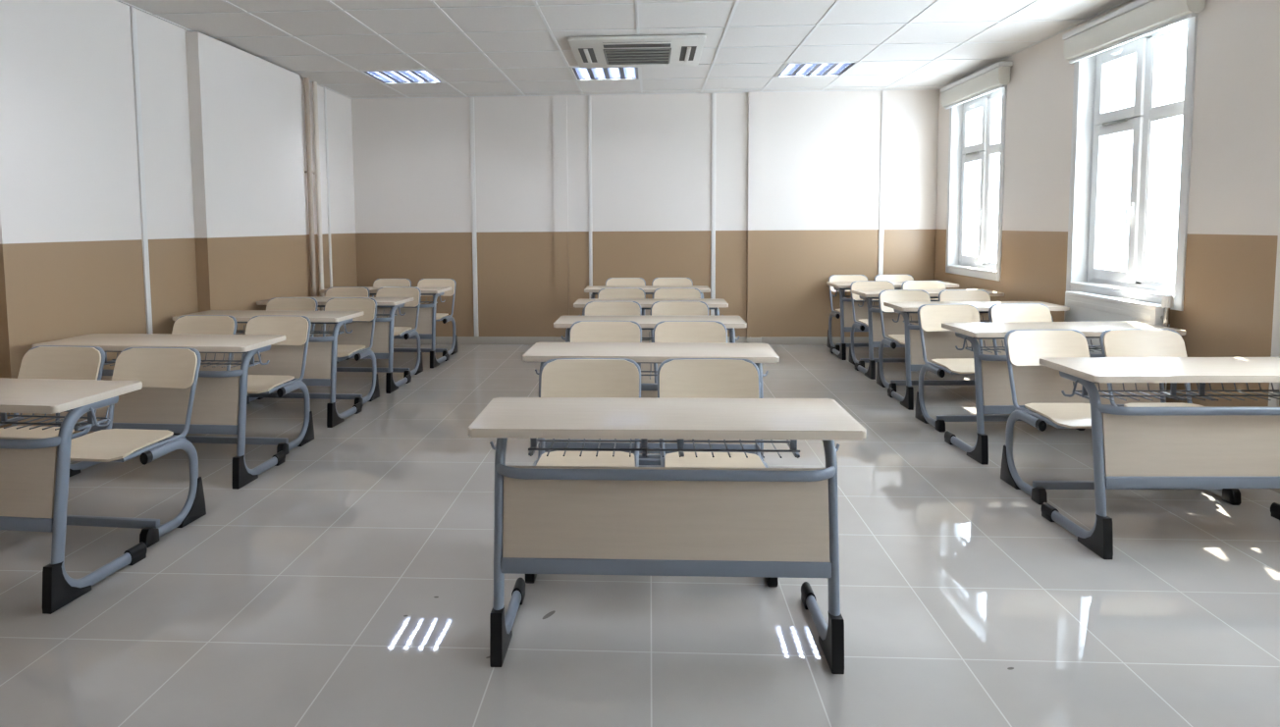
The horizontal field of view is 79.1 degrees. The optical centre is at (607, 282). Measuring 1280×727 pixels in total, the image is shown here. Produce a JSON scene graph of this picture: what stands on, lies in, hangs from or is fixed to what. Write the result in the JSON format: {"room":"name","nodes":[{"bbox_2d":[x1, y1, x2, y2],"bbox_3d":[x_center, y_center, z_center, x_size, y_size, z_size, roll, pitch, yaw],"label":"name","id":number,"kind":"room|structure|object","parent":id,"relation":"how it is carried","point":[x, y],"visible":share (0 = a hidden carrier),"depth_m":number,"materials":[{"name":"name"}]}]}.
{"room":"classroom","nodes":[
{"label":"classroom","id":0,"kind":"room"},
{"bbox_2d":[0,0,357,433],"bbox_3d":[-3.287,-0.425,3.739,0.200,3.062,10.355,0,4,3],"label":"wall","id":1,"kind":"structure","parent":0,"point":[72,261],"depth_m":4.76,"materials":[{"name":"paint"}]},
{"bbox_2d":[129,6,153,333],"bbox_3d":[-3.102,-0.450,5.173,0.016,2.718,0.045,0,4,3],"label":"trim","id":2,"kind":"structure","parent":1,"relation":"attached to","point":[133,12],"depth_m":5.14,"materials":[{"name":"white"}]},
{"bbox_2d":[303,77,316,296],"bbox_3d":[-2.938,-0.595,7.647,0.074,2.808,0.056,0,4,3],"label":"pipe","id":3,"kind":"object","parent":1,"relation":"attached to","point":[308,172],"visible":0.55,"depth_m":7.60,"materials":[{"name":"beige plastic"}]},
{"bbox_2d":[312,81,324,311],"bbox_3d":[-2.928,-0.610,7.836,0.073,2.808,0.054,0,4,3],"label":"pipe","id":4,"kind":"object","parent":1,"relation":"attached to","point":[317,173],"visible":0.63,"depth_m":7.79,"materials":[{"name":"beige plastic"}]},
{"bbox_2d":[322,87,332,287],"bbox_3d":[-2.940,-0.678,8.168,0.016,2.718,0.040,0,4,3],"label":"trim","id":5,"kind":"structure","parent":1,"relation":"attached to","point":[325,95],"depth_m":8.13,"materials":[{"name":"white plastic"}]},
{"bbox_2d":[185,31,308,334],"bbox_3d":[-2.994,-0.505,6.582,0.115,2.790,1.660,0,4,3],"label":"wall","id":6,"kind":"structure","parent":0,"point":[245,125],"depth_m":6.30,"materials":[{"name":"paint"}]},
{"bbox_2d":[120,0,1125,98],"bbox_3d":[0.012,-1.722,3.462,6.645,0.020,10.355,0,4,3],"label":"ceiling","id":7,"kind":"structure","parent":0,"point":[770,13],"depth_m":5.93,"materials":[{"name":"tile"}]},
{"bbox_2d":[359,69,445,84],"bbox_3d":[-1.984,-2.046,7.520,0.644,0.100,0.652,0,4,3],"label":"ceiling light","id":8,"kind":"object","parent":7,"relation":"attached to","point":[414,76],"visible":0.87,"depth_m":7.58,"materials":[{"name":"white metal"}]},
{"bbox_2d":[569,66,639,80],"bbox_3d":[-0.016,-2.051,7.413,0.644,0.100,0.652,0,4,3],"label":"ceiling light","id":9,"kind":"object","parent":7,"relation":"attached to","point":[601,74],"visible":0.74,"depth_m":7.50,"materials":[{"name":"white plastic"}]},
{"bbox_2d":[115,0,1130,99],"bbox_3d":[0.067,-1.711,3.459,6.535,0.009,10.355,0,4,3],"label":"grid","id":10,"kind":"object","parent":7,"relation":"attached to","point":[635,3],"depth_m":6.20,"materials":[{"name":"white metal"}]},
{"bbox_2d":[567,34,706,68],"bbox_3d":[0.248,-1.913,6.462,1.070,0.046,1.090,0,4,3],"label":"air conditioner","id":11,"kind":"object","parent":7,"relation":"attached to","point":[668,50],"visible":1,"depth_m":6.29,"materials":[{"name":"white plastic"}]},
{"bbox_2d":[578,48,597,63],"bbox_3d":[-0.166,-1.899,6.485,0.120,0.020,0.530,0,4,3],"label":"outlet","id":12,"kind":"object","parent":11,"relation":"attached to","point":[585,55],"depth_m":6.46,"materials":[{"name":"white plastic"}]},
{"bbox_2d":[602,48,671,64],"bbox_3d":[0.251,-1.906,6.512,0.550,0.016,0.556,0,4,3],"label":"grille","id":13,"kind":"object","parent":11,"relation":"attached to","point":[611,56],"depth_m":6.51,"materials":[{"name":"grey plastic"}]},
{"bbox_2d":[602,41,671,48],"bbox_3d":[0.229,-1.879,6.101,0.530,0.007,0.175,0,4,3],"label":"outlet","id":14,"kind":"object","parent":11,"relation":"attached to","point":[606,44],"depth_m":6.09,"materials":[{"name":"white plastic"}]},
{"bbox_2d":[608,63,668,67],"bbox_3d":[0.272,-1.931,6.885,0.530,0.010,0.092,0,4,3],"label":"outlet","id":15,"kind":"object","parent":11,"relation":"attached to","point":[627,65],"depth_m":6.85,"materials":[{"name":"white plastic"}]},
{"bbox_2d":[679,46,696,61],"bbox_3d":[0.663,-1.901,6.440,0.120,0.020,0.530,0,4,3],"label":"outlet","id":16,"kind":"object","parent":11,"relation":"attached to","point":[686,53],"depth_m":6.42,"materials":[{"name":"white plastic"}]},
{"bbox_2d":[774,61,858,77],"bbox_3d":[1.952,-2.057,7.306,0.644,0.100,0.652,0,4,3],"label":"ceiling light","id":17,"kind":"object","parent":7,"relation":"attached to","point":[793,70],"visible":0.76,"depth_m":7.36,"materials":[{"name":"white plastic"}]},
{"bbox_2d":[0,344,1279,726],"bbox_3d":[0.087,1.152,3.676,7.135,0.120,10.755,0,4,3],"label":"floor","id":18,"kind":"structure","parent":0,"point":[349,583],"depth_m":2.84,"materials":[{"name":"tile"}]},
{"bbox_2d":[0,377,146,614],"bbox_3d":[-2.485,0.783,3.024,1.200,0.750,0.474,0,4,7],"label":"desk","id":19,"kind":"object","parent":18,"relation":"on","point":[34,472],"visible":1,"depth_m":2.81,"materials":[{"name":"beige wood"}]},
{"bbox_2d":[0,407,108,430],"bbox_3d":[-2.474,0.506,3.098,0.918,0.110,0.268,0,4,3],"label":"wire basket","id":20,"kind":"object","parent":19,"relation":"on","point":[4,421],"depth_m":3.08,"materials":[{"name":"grey metal"}]},
{"bbox_2d":[0,345,206,547],"bbox_3d":[-2.419,0.723,3.527,0.957,0.792,0.559,0,4,7],"label":"chair","id":21,"kind":"object","parent":18,"relation":"on","point":[154,367],"visible":0.7,"depth_m":3.63,"materials":[{"name":"beige wood"}]},
{"bbox_2d":[32,333,285,489],"bbox_3d":[-2.443,0.686,4.305,1.200,0.750,0.474,0,4,6],"label":"desk","id":22,"kind":"object","parent":18,"relation":"on","point":[219,407],"visible":0.58,"depth_m":4.12,"materials":[{"name":"grey paint"}]},
{"bbox_2d":[104,352,261,368],"bbox_3d":[-2.434,0.409,4.379,0.916,0.110,0.246,0,4,3],"label":"wire basket","id":23,"kind":"object","parent":22,"relation":"on","point":[252,361],"depth_m":4.38,"materials":[{"name":"grey metal"}]},
{"bbox_2d":[136,315,314,455],"bbox_3d":[-2.390,0.626,4.810,0.957,0.792,0.559,0,4,6],"label":"chair","id":24,"kind":"object","parent":18,"relation":"on","point":[295,329],"visible":0.48,"depth_m":4.94,"materials":[{"name":"brown wood"}]},
{"bbox_2d":[172,310,364,427],"bbox_3d":[-2.387,0.593,5.530,1.200,0.750,0.474,0,4,7],"label":"desk","id":25,"kind":"object","parent":18,"relation":"on","point":[322,351],"visible":0.48,"depth_m":5.35,"materials":[{"name":"grey paint"}]},
{"bbox_2d":[235,325,344,335],"bbox_3d":[-2.378,0.316,5.604,0.917,0.110,0.255,0,4,3],"label":"wire basket","id":26,"kind":"object","parent":25,"relation":"on","point":[238,331],"depth_m":5.62,"materials":[{"name":"grey metal"}]},
{"bbox_2d":[246,297,379,406],"bbox_3d":[-2.329,0.533,6.034,0.957,0.792,0.559,0,4,7],"label":"chair","id":27,"kind":"object","parent":18,"relation":"on","point":[368,305],"visible":0.5,"depth_m":6.16,"materials":[{"name":"brown wood"}]},
{"bbox_2d":[256,296,413,393],"bbox_3d":[-2.294,0.511,6.600,1.200,0.750,0.474,0,4,6],"label":"desk","id":28,"kind":"object","parent":18,"relation":"on","point":[382,347],"visible":0.45,"depth_m":6.41,"materials":[{"name":"grey paint"}]},
{"bbox_2d":[317,307,397,317],"bbox_3d":[-2.285,0.235,6.674,0.916,0.110,0.251,0,4,3],"label":"wire basket","id":29,"kind":"object","parent":28,"relation":"on","point":[383,315],"depth_m":6.70,"materials":[{"name":"grey metal"}]},
{"bbox_2d":[323,286,423,377],"bbox_3d":[-2.239,0.451,7.104,0.957,0.792,0.559,0,4,6],"label":"chair","id":30,"kind":"object","parent":18,"relation":"on","point":[334,292],"visible":0.43,"depth_m":7.24,"materials":[{"name":"brown wood"}]},
{"bbox_2d":[319,286,451,368],"bbox_3d":[-2.185,0.427,7.699,1.200,0.750,0.474,0,4,7],"label":"desk","id":31,"kind":"object","parent":18,"relation":"on","point":[426,325],"visible":0.43,"depth_m":7.50,"materials":[{"name":"grey paint"}]},
{"bbox_2d":[420,295,437,304],"bbox_3d":[-2.175,0.151,7.773,0.917,0.110,0.259,0,4,3],"label":"wire basket","id":32,"kind":"object","parent":31,"relation":"on","point":[433,295],"depth_m":7.80,"materials":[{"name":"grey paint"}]},
{"bbox_2d":[372,278,457,356],"bbox_3d":[-2.124,0.367,8.203,0.957,0.792,0.559,0,4,7],"label":"chair","id":33,"kind":"object","parent":18,"relation":"on","point":[444,317],"visible":0.42,"depth_m":8.33,"materials":[{"name":"brown wood"}]},
{"bbox_2d":[584,301,708,342],"bbox_3d":[0.274,0.550,5.571,0.957,0.792,0.559,0,4,3],"label":"chair","id":34,"kind":"object","parent":18,"relation":"on","point":[592,308],"visible":0.24,"depth_m":5.77,"materials":[{"name":"brown wood"}]},
{"bbox_2d":[584,285,710,316],"bbox_3d":[0.387,0.418,7.585,1.200,0.750,0.474,0,4,4],"label":"desk","id":35,"kind":"object","parent":18,"relation":"on","point":[649,290],"visible":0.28,"depth_m":7.51,"materials":[{"name":"grey paint"}]},
{"bbox_2d":[569,320,727,458],"bbox_3d":[0.220,0.640,4.377,0.957,0.792,0.559,0,4,4],"label":"chair","id":36,"kind":"object","parent":18,"relation":"on","point":[579,331],"visible":0.27,"depth_m":4.57,"materials":[{"name":"brown wood"}]},
{"bbox_2d":[605,277,693,285],"bbox_3d":[0.428,0.358,8.090,0.957,0.792,0.559,0,4,4],"label":"chair","id":37,"kind":"object","parent":18,"relation":"on","point":[612,281],"visible":0.25,"depth_m":8.29,"materials":[{"name":"brown wood"}]},
{"bbox_2d":[597,287,701,316],"bbox_3d":[0.361,0.460,6.753,0.957,0.792,0.559,0,4,4],"label":"chair","id":38,"kind":"object","parent":18,"relation":"on","point":[612,293],"visible":0.18,"depth_m":6.96,"materials":[{"name":"brown wood"}]},
{"bbox_2d":[553,316,746,383],"bbox_3d":[0.274,0.609,5.063,1.200,0.750,0.474,0,4,3],"label":"desk","id":39,"kind":"object","parent":18,"relation":"on","point":[730,323],"visible":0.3,"depth_m":4.96,"materials":[{"name":"grey paint"}]},
{"bbox_2d":[522,342,779,461],"bbox_3d":[0.213,0.700,3.869,1.200,0.750,0.474,0,4,4],"label":"desk","id":40,"kind":"object","parent":18,"relation":"on","point":[639,352],"visible":0.27,"depth_m":3.71,"materials":[{"name":"grey paint"}]},
{"bbox_2d":[637,363,657,378],"bbox_3d":[0.218,0.423,3.943,0.913,0.110,0.220,0,4,3],"label":"wire basket","id":41,"kind":"object","parent":40,"relation":"on","point":[639,364],"depth_m":3.99,"materials":[{"name":"grey metal"}]},
{"bbox_2d":[573,298,728,342],"bbox_3d":[0.344,0.519,6.246,1.200,0.750,0.474,0,4,4],"label":"desk","id":42,"kind":"object","parent":18,"relation":"on","point":[646,303],"visible":0.2,"depth_m":6.20,"materials":[{"name":"grey paint"}]},
{"bbox_2d":[525,358,778,586],"bbox_3d":[0.167,0.738,3.090,0.957,0.792,0.559,0,4,3],"label":"chair","id":43,"kind":"object","parent":18,"relation":"on","point":[677,378],"visible":0.46,"depth_m":3.27,"materials":[{"name":"brown wood"}]},
{"bbox_2d":[468,397,866,674],"bbox_3d":[0.185,0.797,2.582,1.200,0.750,0.474,0,4,3],"label":"desk","id":44,"kind":"object","parent":18,"relation":"on","point":[575,520],"visible":1,"depth_m":2.42,"materials":[{"name":"grey paint"}]},
{"bbox_2d":[528,438,799,458],"bbox_3d":[0.187,0.521,2.656,0.912,0.110,0.208,0,4,3],"label":"wire basket","id":45,"kind":"object","parent":44,"relation":"on","point":[792,444],"depth_m":2.63,"materials":[{"name":"grey metal"}]},
{"bbox_2d":[827,274,913,351],"bbox_3d":[2.893,0.323,8.320,0.957,0.792,0.559,0,4,2],"label":"chair","id":46,"kind":"object","parent":18,"relation":"on","point":[834,278],"visible":0.36,"depth_m":8.51,"materials":[{"name":"brown wood"}]},
{"bbox_2d":[826,281,959,360],"bbox_3d":[2.881,0.376,7.913,1.200,0.750,0.474,0,4,2],"label":"desk","id":47,"kind":"object","parent":18,"relation":"on","point":[846,313],"visible":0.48,"depth_m":7.76,"materials":[{"name":"grey paint"}]},
{"bbox_2d":[842,289,851,298],"bbox_3d":[2.882,0.099,7.987,0.913,0.110,0.224,0,4,3],"label":"wire basket","id":48,"kind":"object","parent":47,"relation":"on","point":[843,291],"depth_m":8.00,"materials":[{"name":"grey metal"}]},
{"bbox_2d":[848,280,946,368],"bbox_3d":[2.843,0.394,7.389,0.957,0.792,0.559,0,4,1],"label":"chair","id":49,"kind":"object","parent":18,"relation":"on","point":[861,285],"visible":0.4,"depth_m":7.58,"materials":[{"name":"brown wood"}]},
{"bbox_2d":[851,288,1004,379],"bbox_3d":[2.839,0.448,6.961,1.200,0.750,0.474,0,4,1],"label":"desk","id":50,"kind":"object","parent":18,"relation":"on","point":[876,337],"visible":0.34,"depth_m":6.80,"materials":[{"name":"grey paint"}]},
{"bbox_2d":[866,299,879,308],"bbox_3d":[2.838,0.171,7.036,0.916,0.110,0.242,0,4,3],"label":"wire basket","id":51,"kind":"object","parent":50,"relation":"on","point":[873,306],"depth_m":7.03,"materials":[{"name":"grey metal"}]},
{"bbox_2d":[876,289,990,392],"bbox_3d":[2.756,0.473,6.353,0.957,0.792,0.559,0,4,2],"label":"chair","id":52,"kind":"object","parent":18,"relation":"on","point":[906,294],"visible":0.43,"depth_m":6.53,"materials":[{"name":"brown wood"}]},
{"bbox_2d":[883,301,1069,410],"bbox_3d":[2.741,0.533,5.845,1.200,0.750,0.474,0,4,2],"label":"desk","id":53,"kind":"object","parent":18,"relation":"on","point":[938,345],"visible":0.4,"depth_m":5.69,"materials":[{"name":"grey paint"}]},
{"bbox_2d":[903,313,990,324],"bbox_3d":[2.742,0.256,5.920,0.913,0.110,0.223,0,4,3],"label":"wire basket","id":54,"kind":"object","parent":53,"relation":"on","point":[910,322],"depth_m":5.93,"materials":[{"name":"grey metal"}]},
{"bbox_2d":[914,303,1085,431],"bbox_3d":[2.633,0.560,5.208,0.957,0.792,0.559,0,4,-1],"label":"chair","id":55,"kind":"object","parent":18,"relation":"on","point":[931,317],"visible":0.51,"depth_m":5.38,"materials":[{"name":"brown wood"}]},
{"bbox_2d":[941,320,1185,465],"bbox_3d":[2.643,0.629,4.581,1.200,0.750,0.474,0,4,-1],"label":"desk","id":56,"kind":"object","parent":18,"relation":"on","point":[1041,384],"visible":0.37,"depth_m":4.42,"materials":[{"name":"grey paint"}]},
{"bbox_2d":[964,339,1101,353],"bbox_3d":[2.639,0.353,4.655,0.918,0.110,0.264,0,4,3],"label":"wire basket","id":57,"kind":"object","parent":56,"relation":"on","point":[967,347],"depth_m":4.70,"materials":[{"name":"grey metal"}]},
{"bbox_2d":[1000,328,1241,505],"bbox_3d":[2.560,0.661,3.884,0.957,0.792,0.559,0,4,1],"label":"chair","id":58,"kind":"object","parent":18,"relation":"on","point":[1023,347],"visible":0.64,"depth_m":4.06,"materials":[{"name":"brown wood"}]},
{"bbox_2d":[1039,357,1279,559],"bbox_3d":[2.548,0.725,3.327,1.200,0.750,0.474,0,4,1],"label":"desk","id":59,"kind":"object","parent":18,"relation":"on","point":[1134,447],"visible":1,"depth_m":3.17,"materials":[{"name":"grey paint"}]},
{"bbox_2d":[1071,381,1279,401],"bbox_3d":[2.548,0.448,3.402,0.914,0.110,0.231,0,4,3],"label":"wire basket","id":60,"kind":"object","parent":59,"relation":"on","point":[1201,390],"depth_m":3.41,"materials":[{"name":"grey metal"}]},
{"bbox_2d":[351,89,939,337],"bbox_3d":[0.360,-0.833,8.793,6.935,3.062,0.236,0,4,3],"label":"wall","id":61,"kind":"structure","parent":0,"point":[652,153],"depth_m":8.70,"materials":[{"name":"paint"}]},
{"bbox_2d":[469,97,478,336],"bbox_3d":[-1.525,-0.737,8.814,0.051,2.718,0.016,0,4,3],"label":"trim","id":62,"kind":"structure","parent":61,"relation":"attached to","point":[471,99],"depth_m":8.80,"materials":[{"name":"white plastic"}]},
{"bbox_2d":[587,95,592,298],"bbox_3d":[-0.198,-0.741,8.742,0.038,2.718,0.016,0,4,3],"label":"trim","id":63,"kind":"structure","parent":61,"relation":"attached to","point":[589,96],"depth_m":8.71,"materials":[{"name":"white plastic"}]},
{"bbox_2d":[393,336,868,344],"bbox_3d":[0.365,0.658,8.799,6.535,0.088,0.048,0,4,3],"label":"baseboard","id":64,"kind":"structure","parent":61,"relation":"attached to","point":[439,340],"depth_m":8.87,"materials":[{"name":"beige tile"}]},
{"bbox_2d":[710,93,715,316],"bbox_3d":[1.181,-0.745,8.666,0.047,2.718,0.016,0,4,3],"label":"trim","id":65,"kind":"structure","parent":61,"relation":"attached to","point":[713,246],"depth_m":8.65,"materials":[{"name":"white"}]},
{"bbox_2d":[878,90,886,274],"bbox_3d":[3.029,-0.750,8.566,0.050,2.718,0.016,0,4,3],"label":"trim","id":66,"kind":"structure","parent":61,"relation":"attached to","point":[883,92],"depth_m":8.53,"materials":[{"name":"white"}]},
{"bbox_2d":[934,0,1279,406],"bbox_3d":[3.438,-0.445,3.373,0.200,3.062,10.355,0,4,3],"label":"wall","id":67,"kind":"structure","parent":0,"point":[1234,193],"depth_m":4.39,"materials":[{"name":"paint"}]},
{"bbox_2d":[945,84,1007,281],"bbox_3d":[3.636,-0.978,7.537,0.185,1.835,1.280,0,4,3],"label":"window","id":68,"kind":"structure","parent":67,"relation":"in","point":[961,151],"depth_m":7.72,"materials":[{"name":"white plastic"}]},
{"bbox_2d":[940,60,1013,108],"bbox_3d":[3.494,-1.869,7.412,0.120,0.217,1.380,0,4,3],"label":"roller blind","id":69,"kind":"object","parent":68,"relation":"attached to","point":[990,79],"visible":1,"depth_m":7.20,"materials":[{"name":"beige fabric"}]},
{"bbox_2d":[1064,291,1173,402],"bbox_3d":[3.374,0.489,5.143,0.125,0.915,1.083,0,4,3],"label":"radiator","id":70,"kind":"object","parent":67,"relation":"attached to","point":[1084,306],"visible":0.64,"depth_m":5.10,"materials":[{"name":"white metal"}]},
{"bbox_2d":[1066,13,1197,311],"bbox_3d":[3.507,-0.796,5.147,0.185,1.835,1.280,0,4,3],"label":"window","id":71,"kind":"structure","parent":67,"relation":"in","point":[1093,123],"depth_m":5.22,"materials":[{"name":"white plastic"}]},
{"bbox_2d":[1062,0,1205,63],"bbox_3d":[3.365,-1.668,5.029,0.120,0.217,1.350,0,4,3],"label":"roller blind","id":72,"kind":"object","parent":71,"relation":"attached to","point":[1139,19],"visible":1,"depth_m":4.95,"materials":[{"name":"white plastic"}]},
{"bbox_2d":[1268,205,1279,406],"bbox_3d":[3.358,-0.395,3.838,0.016,2.718,0.055,0,4,3],"label":"trim","id":73,"kind":"structure","parent":67,"relation":"attached to","point":[1275,343],"depth_m":3.88,"materials":[{"name":"white"}]},
{"bbox_2d":[1269,488,1279,493],"bbox_3d":[3.343,1.039,3.484,0.012,0.088,10.342,0,4,3],"label":"baseboard","id":74,"kind":"structure","parent":67,"relation":"attached to","point":[1274,490],"depth_m":3.89,"materials":[{"name":"beige tile"}]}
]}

